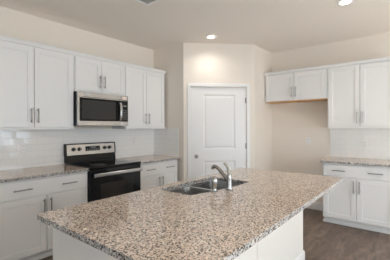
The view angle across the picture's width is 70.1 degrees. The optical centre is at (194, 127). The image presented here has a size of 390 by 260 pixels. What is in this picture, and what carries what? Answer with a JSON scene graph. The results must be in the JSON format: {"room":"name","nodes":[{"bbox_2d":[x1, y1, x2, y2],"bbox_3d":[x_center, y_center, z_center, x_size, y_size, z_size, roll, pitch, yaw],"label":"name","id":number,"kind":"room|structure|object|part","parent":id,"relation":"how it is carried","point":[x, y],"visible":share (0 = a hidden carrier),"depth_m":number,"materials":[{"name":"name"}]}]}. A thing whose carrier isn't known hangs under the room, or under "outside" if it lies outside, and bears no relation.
{"room":"kitchen","nodes":[
{"label":"kitchen","id":0,"kind":"room"},
{"bbox_2d":[0,6,152,169],"bbox_3d":[-2.388,0.013,2.938,0.120,2.743,8.200,0,0,39],"label":"wall","id":1,"kind":"structure","parent":0,"point":[13,23],"depth_m":3.73,"materials":[{"name":"beige paint"}]},
{"bbox_2d":[0,40,74,129],"bbox_3d":[-1.891,-0.436,3.167,0.366,0.920,0.916,0,0,39],"label":"upper cabinet","id":2,"kind":"object","parent":1,"relation":"attached to","point":[36,84],"visible":1,"depth_m":3.08,"materials":[{"name":"white paint"}]},
{"bbox_3d":[-1.926,-0.442,2.908,0.019,0.880,0.442,0,0,39],"label":"door","id":3,"kind":"part","parent":2,"relation":"part of","materials":[{"name":"white paint"}]},
{"bbox_3d":[-1.782,0.012,3.080,0.026,0.022,0.916,0,0,39],"label":"light rail","id":4,"kind":"part","parent":2,"relation":"part of","materials":[{"name":"white paint"}]},
{"bbox_3d":[-1.741,-0.130,3.091,0.038,0.165,0.013,0,0,39],"label":"handle","id":5,"kind":"part","parent":2,"relation":"part of","materials":[{"name":"silver metal"}]},
{"bbox_3d":[-1.645,-0.443,3.257,0.019,0.880,0.442,0,0,39],"label":"door","id":6,"kind":"part","parent":2,"relation":"part of","materials":[{"name":"white paint"}]},
{"bbox_2d":[0,35,165,73],"bbox_3d":[-1.403,-0.919,3.792,0.343,0.042,2.505,0,0,39],"label":"crown molding","id":7,"kind":"structure","parent":2,"relation":"on","point":[2,37],"depth_m":3.42,"materials":[{"name":"white paint"}]},
{"bbox_2d":[0,129,153,170],"bbox_3d":[-1.524,0.252,3.908,0.008,0.456,2.529,0,0,39],"label":"tile backsplash","id":8,"kind":"structure","parent":1,"relation":"attached to","point":[45,147],"depth_m":3.58,"materials":[{"name":"white tile"}]},
{"bbox_2d":[20,143,26,152],"bbox_3d":[-2.022,0.243,3.277,0.008,0.115,0.070,0,0,39],"label":"wall outlet","id":9,"kind":"object","parent":8,"relation":"attached to","point":[23,146],"visible":1,"depth_m":3.28,"materials":[{"name":"white plastic"}]},
{"bbox_2d":[73,55,124,95],"bbox_3d":[-1.363,-0.674,3.822,0.366,0.448,0.763,0,0,39],"label":"upper cabinet","id":10,"kind":"object","parent":1,"relation":"attached to","point":[89,75],"visible":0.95,"depth_m":3.68,"materials":[{"name":"white paint"}]},
{"bbox_3d":[-1.375,-0.680,3.593,0.019,0.408,0.366,0,0,39],"label":"door","id":11,"kind":"part","parent":10,"relation":"part of","materials":[{"name":"white paint"}]},
{"bbox_3d":[-1.255,-0.461,3.735,0.026,0.022,0.763,0,0,39],"label":"light rail","id":12,"kind":"part","parent":10,"relation":"part of","materials":[{"name":"white paint"}]},
{"bbox_2d":[73,91,127,125],"bbox_3d":[-1.325,-0.233,3.792,0.446,0.426,0.761,0,0,39],"label":"microwave oven","id":13,"kind":"object","parent":10,"relation":"attached to","point":[90,109],"visible":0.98,"depth_m":3.62,"materials":[{"name":"silver metal"}]},
{"bbox_3d":[-1.028,-0.221,3.849,0.056,0.267,0.038,0,0,39],"label":"handle","id":14,"kind":"part","parent":13,"relation":"part of","materials":[{"name":"silver metal"}]},
{"bbox_3d":[-1.141,-0.680,3.882,0.019,0.408,0.366,0,0,39],"label":"door","id":15,"kind":"part","parent":10,"relation":"part of","materials":[{"name":"white paint"}]},
{"bbox_2d":[112,66,165,128],"bbox_3d":[-0.866,-0.439,4.438,0.366,0.920,0.816,0,0,39],"label":"upper cabinet","id":16,"kind":"object","parent":1,"relation":"attached to","point":[144,89],"visible":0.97,"depth_m":4.30,"materials":[{"name":"white paint"}]},
{"bbox_3d":[-0.887,-0.445,4.197,0.019,0.880,0.388,0,0,39],"label":"door","id":17,"kind":"part","parent":16,"relation":"part of","materials":[{"name":"white paint"}]},
{"bbox_3d":[-0.757,0.009,4.352,0.026,0.022,0.816,0,0,39],"label":"light rail","id":18,"kind":"part","parent":16,"relation":"part of","materials":[{"name":"white paint"}]},
{"bbox_3d":[-0.640,-0.446,4.504,0.019,0.880,0.388,0,0,39],"label":"door","id":19,"kind":"part","parent":16,"relation":"part of","materials":[{"name":"white paint"}]},
{"bbox_2d":[153,43,183,181],"bbox_3d":[-0.425,0.008,4.721,0.700,2.743,0.100,0,0,39],"label":"wall","id":20,"kind":"structure","parent":0,"point":[169,59],"depth_m":4.59,"materials":[{"name":"beige paint"}]},
{"bbox_2d":[154,129,178,156],"bbox_3d":[-0.500,0.249,4.712,0.592,0.456,0.008,0,0,39],"label":"tile backsplash","id":21,"kind":"structure","parent":20,"relation":"attached to","point":[166,141],"depth_m":4.69,"materials":[{"name":"white tile"}]},
{"bbox_2d":[0,0,389,52],"bbox_3d":[0.224,-1.415,0.830,6.840,0.100,8.440,0,0,39],"label":"ceiling","id":22,"kind":"structure","parent":0,"point":[274,26],"depth_m":3.54,"materials":[{"name":"white paint"}]},
{"bbox_2d":[135,0,160,5],"bbox_3d":[-0.504,-1.357,2.871,0.320,0.012,0.320,0,0,39],"label":"ceiling vent","id":23,"kind":"object","parent":22,"relation":"in","point":[145,2],"visible":1,"depth_m":3.00,"materials":[{"name":"white metal"}]},
{"bbox_2d":[205,35,216,38],"bbox_3d":[0.240,-1.358,4.172,0.176,0.013,0.176,0,0,39],"label":"recessed light","id":24,"kind":"object","parent":22,"relation":"in","point":[206,36],"visible":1,"depth_m":4.14,"materials":[{"name":"white paint"}]},
{"bbox_2d":[336,0,353,4],"bbox_3d":[1.630,-1.362,3.020,0.176,0.013,0.176,0,0,39],"label":"recessed light","id":25,"kind":"object","parent":22,"relation":"in","point":[339,2],"visible":1,"depth_m":3.02,"materials":[{"name":"white paint"}]},
{"bbox_2d":[40,208,389,259],"bbox_3d":[0.232,1.428,0.830,6.840,0.100,8.440,0,0,39],"label":"floor","id":26,"kind":"structure","parent":0,"point":[322,240],"depth_m":3.35,"materials":[{"name":"brown wood"}]},
{"bbox_2d":[0,172,87,259],"bbox_3d":[-1.772,0.948,3.078,0.656,0.871,0.943,0,0,39],"label":"base cabinet","id":27,"kind":"object","parent":26,"relation":"on","point":[23,236],"visible":0.7,"depth_m":2.80,"materials":[{"name":"white paint"}]},
{"bbox_3d":[-1.694,0.992,2.729,0.019,0.578,0.450,0,0,39],"label":"door","id":28,"kind":"part","parent":27,"relation":"part of","materials":[{"name":"white paint"}]},
{"bbox_3d":[-1.602,1.362,2.941,0.014,0.039,0.943,0,0,39],"label":"shoe molding","id":29,"kind":"part","parent":27,"relation":"part of","materials":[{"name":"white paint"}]},
{"bbox_3d":[-1.552,0.610,2.906,0.019,0.161,0.906,0,0,39],"label":"drawer","id":30,"kind":"part","parent":27,"relation":"part of","materials":[{"name":"white paint"}]},
{"bbox_2d":[0,164,88,182],"bbox_3d":[-1.774,0.496,3.086,0.646,0.030,0.935,0,0,39],"label":"countertop","id":31,"kind":"structure","parent":27,"relation":"on","point":[61,169],"depth_m":3.03,"materials":[{"name":"stone"}]},
{"bbox_3d":[-1.408,0.991,3.084,0.019,0.578,0.450,0,0,39],"label":"door","id":32,"kind":"part","parent":27,"relation":"part of","materials":[{"name":"white paint"}]},
{"bbox_2d":[64,142,142,201],"bbox_3d":[-1.209,0.798,3.720,0.713,1.165,0.754,0,0,39],"label":"electric range","id":33,"kind":"object","parent":26,"relation":"on","point":[108,176],"visible":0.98,"depth_m":3.63,"materials":[{"name":"black metal"}]},
{"bbox_3d":[-1.461,0.297,3.922,0.068,0.145,0.730,0,0,39],"label":"control panel","id":34,"kind":"part","parent":33,"relation":"part of","materials":[{"name":"silver metal"}]},
{"bbox_2d":[65,158,140,168],"bbox_3d":[-1.224,0.477,3.731,0.635,0.021,0.754,0,0,39],"label":"cooktop","id":35,"kind":"object","parent":33,"relation":"in","point":[95,163],"depth_m":3.65,"materials":[{"name":"black glass"}]},
{"bbox_3d":[-0.993,0.820,3.546,0.036,0.653,0.746,0,0,39],"label":"oven door","id":36,"kind":"part","parent":33,"relation":"part of","materials":[{"name":"black glass"}]},
{"bbox_3d":[-0.956,0.565,3.515,0.059,0.043,0.714,0,0,39],"label":"handle","id":37,"kind":"part","parent":33,"relation":"part of","materials":[{"name":"silver metal"}]},
{"bbox_2d":[141,159,176,189],"bbox_3d":[-0.751,0.945,4.345,0.656,0.871,0.806,0,0,39],"label":"base cabinet","id":38,"kind":"object","parent":26,"relation":"on","point":[155,174],"visible":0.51,"depth_m":4.14,"materials":[{"name":"white paint"}]},
{"bbox_2d":[117,155,180,163],"bbox_3d":[-0.739,0.493,4.369,0.646,0.030,0.842,0,0,39],"label":"countertop","id":39,"kind":"structure","parent":38,"relation":"on","point":[145,159],"depth_m":4.29,"materials":[{"name":"stone"}]},
{"bbox_3d":[-0.651,0.989,4.023,0.019,0.578,0.382,0,0,39],"label":"door","id":40,"kind":"part","parent":38,"relation":"part of","materials":[{"name":"white paint"}]},
{"bbox_3d":[-0.530,0.607,4.174,0.019,0.161,0.769,0,0,39],"label":"drawer","id":41,"kind":"part","parent":38,"relation":"part of","materials":[{"name":"white paint"}]},
{"bbox_3d":[-0.408,0.988,4.324,0.019,0.578,0.382,0,0,39],"label":"door","id":42,"kind":"part","parent":38,"relation":"part of","materials":[{"name":"white paint"}]},
{"bbox_2d":[53,210,304,259],"bbox_3d":[0.129,0.942,2.200,0.756,0.872,2.200,0,0,39],"label":"kitchen island","id":43,"kind":"object","parent":26,"relation":"on","point":[285,242],"visible":0.08,"depth_m":2.12,"materials":[{"name":"white paint"}]},
{"bbox_3d":[-0.580,0.944,1.409,0.567,0.872,0.020,0,0,39],"label":"panel","id":44,"kind":"part","parent":43,"relation":"part of","materials":[{"name":"white paint"}]},
{"bbox_2d":[37,168,342,259],"bbox_3d":[0.261,0.490,2.076,1.095,0.030,2.268,0,0,39],"label":"island countertop","id":45,"kind":"structure","parent":43,"relation":"on","point":[155,223],"depth_m":1.49,"materials":[{"name":"stone"}]},
{"bbox_2d":[169,180,240,194],"bbox_3d":[0.099,0.598,2.292,0.435,0.180,0.725,0,0,39],"label":"sink","id":46,"kind":"object","parent":45,"relation":"in","point":[202,187],"visible":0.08,"depth_m":2.38,"materials":[{"name":"silver metal"}]},
{"bbox_3d":[-0.028,0.598,2.159,0.372,0.180,0.327,0,0,39],"label":"bowl","id":47,"kind":"part","parent":46,"relation":"part of","materials":[{"name":"silver metal"}]},
{"bbox_3d":[0.210,0.598,2.429,0.403,0.180,0.340,0,0,39],"label":"bowl","id":48,"kind":"part","parent":46,"relation":"part of","materials":[{"name":"silver metal"}]},
{"bbox_2d":[211,176,217,191],"bbox_3d":[0.144,0.418,2.060,0.048,0.116,0.048,0,0,-6],"label":"sprayer","id":49,"kind":"object","parent":45,"relation":"on","point":[214,181],"visible":1,"depth_m":2.04,"materials":[{"name":"silver metal"}]},
{"bbox_2d":[211,162,232,190],"bbox_3d":[0.207,0.370,2.156,0.197,0.210,0.058,0,0,39],"label":"kitchen faucet","id":50,"kind":"object","parent":45,"relation":"on","point":[228,178],"visible":1,"depth_m":2.11,"materials":[{"name":"silver metal"}]},
{"bbox_3d":[0.197,0.354,2.164,0.170,0.125,0.034,0,0,39],"label":"spout","id":51,"kind":"part","parent":50,"relation":"part of","materials":[{"name":"silver metal"}]},
{"bbox_3d":[0.247,0.313,2.124,0.063,0.095,0.028,0,0,39],"label":"lever","id":52,"kind":"part","parent":50,"relation":"part of","materials":[{"name":"silver metal"}]},
{"bbox_3d":[0.085,0.942,1.568,0.004,0.872,1.161,0,0,39],"label":"panel","id":53,"kind":"part","parent":43,"relation":"part of","materials":[{"name":"white paint"}]},
{"bbox_3d":[0.773,0.940,2.422,0.004,0.872,1.020,0,0,39],"label":"panel","id":54,"kind":"part","parent":43,"relation":"part of","materials":[{"name":"white paint"}]},
{"bbox_3d":[0.366,1.312,2.010,0.150,0.130,2.200,0,0,39],"label":"trim","id":55,"kind":"part","parent":43,"relation":"part of","materials":[{"name":"white paint"}]},
{"bbox_2d":[323,163,389,233],"bbox_3d":[2.349,0.936,3.964,0.874,0.871,0.656,0,0,39],"label":"base cabinet","id":56,"kind":"object","parent":26,"relation":"on","point":[362,200],"visible":0.94,"depth_m":3.72,"materials":[{"name":"white paint"}]},
{"bbox_3d":[2.013,0.982,3.875,0.416,0.578,0.019,0,0,39],"label":"door","id":57,"kind":"part","parent":56,"relation":"part of","materials":[{"name":"white paint"}]},
{"bbox_2d":[320,157,389,166],"bbox_3d":[2.353,0.484,3.967,0.910,0.030,0.646,0,0,39],"label":"countertop","id":58,"kind":"structure","parent":56,"relation":"on","point":[339,160],"depth_m":3.85,"materials":[{"name":"stone"}]},
{"bbox_3d":[2.213,1.352,3.795,0.874,0.039,0.014,0,0,39],"label":"shoe molding","id":59,"kind":"part","parent":56,"relation":"part of","materials":[{"name":"white paint"}]},
{"bbox_3d":[2.176,0.600,3.743,0.837,0.161,0.019,0,0,39],"label":"drawer","id":60,"kind":"part","parent":56,"relation":"part of","materials":[{"name":"white paint"}]},
{"bbox_3d":[2.341,0.981,3.611,0.416,0.578,0.019,0,0,39],"label":"door","id":61,"kind":"part","parent":56,"relation":"part of","materials":[{"name":"white paint"}]},
{"bbox_2d":[183,42,254,179],"bbox_3d":[0.395,0.006,4.575,1.174,2.743,0.100,0,0,-6],"label":"wall","id":62,"kind":"structure","parent":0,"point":[216,63],"depth_m":4.53,"materials":[{"name":"beige paint"}]},
{"bbox_2d":[187,83,249,179],"bbox_3d":[0.389,0.332,4.520,1.029,2.090,0.102,0,0,-6],"label":"door","id":63,"kind":"structure","parent":62,"relation":"attached to","point":[216,113],"depth_m":4.53,"materials":[{"name":"white paint"}]},
{"bbox_2d":[226,174,232,190],"bbox_3d":[0.261,0.414,2.113,0.058,0.122,0.058,0,0,39],"label":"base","id":64,"kind":"object","parent":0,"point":[228,177],"depth_m":2.10,"materials":[{"name":"silver metal"}]},
{"bbox_2d":[254,45,271,170],"bbox_3d":[1.164,0.004,4.891,0.100,2.743,0.700,0,0,39],"label":"wall","id":65,"kind":"structure","parent":0,"point":[262,58],"depth_m":4.82,"materials":[{"name":"beige paint"}]},
{"bbox_2d":[272,32,389,202],"bbox_3d":[2.792,-0.001,4.106,6.720,2.743,0.120,0,0,39],"label":"wall","id":66,"kind":"structure","parent":0,"point":[292,123],"depth_m":4.72,"materials":[{"name":"beige paint"}]},
{"bbox_2d":[265,68,327,103],"bbox_3d":[1.708,-0.670,4.663,1.011,0.472,0.366,0,0,39],"label":"upper cabinet","id":67,"kind":"object","parent":66,"relation":"attached to","point":[310,85],"visible":0.96,"depth_m":4.51,"materials":[{"name":"white wood"}]},
{"bbox_3d":[1.434,-0.673,4.711,0.482,0.438,0.019,0,0,39],"label":"door","id":68,"kind":"part","parent":67,"relation":"part of","materials":[{"name":"white paint"}]},
{"bbox_3d":[1.813,-0.674,4.405,0.482,0.438,0.019,0,0,39],"label":"door","id":69,"kind":"part","parent":67,"relation":"part of","materials":[{"name":"white paint"}]},
{"bbox_2d":[264,57,389,75],"bbox_3d":[2.052,-0.929,4.401,1.898,0.042,0.343,0,0,39],"label":"crown molding","id":70,"kind":"structure","parent":67,"relation":"attached to","point":[382,58],"depth_m":4.19,"materials":[{"name":"white paint"}]},
{"bbox_2d":[306,137,310,143],"bbox_3d":[1.926,0.228,4.722,0.070,0.115,0.008,0,0,39],"label":"wall outlet","id":71,"kind":"object","parent":66,"relation":"attached to","point":[308,140],"visible":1,"depth_m":4.72,"materials":[{"name":"white plastic"}]},
{"bbox_2d":[306,202,322,210],"bbox_3d":[1.826,1.308,4.801,1.010,0.130,0.013,0,0,39],"label":"baseboard","id":72,"kind":"structure","parent":66,"relation":"attached to","point":[315,205],"depth_m":4.63,"materials":[{"name":"white paint"}]},
{"bbox_2d":[327,60,389,127],"bbox_3d":[2.437,-0.449,4.076,0.871,0.920,0.366,0,0,39],"label":"upper cabinet","id":73,"kind":"object","parent":66,"relation":"attached to","point":[358,94],"visible":1,"depth_m":3.96,"materials":[{"name":"white paint"}]},
{"bbox_3d":[2.191,-0.454,4.101,0.416,0.880,0.019,0,0,39],"label":"door","id":74,"kind":"part","parent":73,"relation":"part of","materials":[{"name":"white paint"}]},
{"bbox_3d":[2.352,0.001,3.969,0.871,0.022,0.026,0,0,39],"label":"light rail","id":75,"kind":"part","parent":73,"relation":"part of","materials":[{"name":"white paint"}]},
{"bbox_3d":[2.519,-0.455,3.837,0.416,0.880,0.019,0,0,39],"label":"door","id":76,"kind":"part","parent":73,"relation":"part of","materials":[{"name":"white paint"}]},
{"bbox_2d":[330,128,389,159],"bbox_3d":[2.541,0.240,4.227,0.903,0.456,0.008,0,0,39],"label":"tile backsplash","id":77,"kind":"structure","parent":66,"relation":"attached to","point":[344,142],"depth_m":4.24,"materials":[{"name":"white tile"}]}
]}

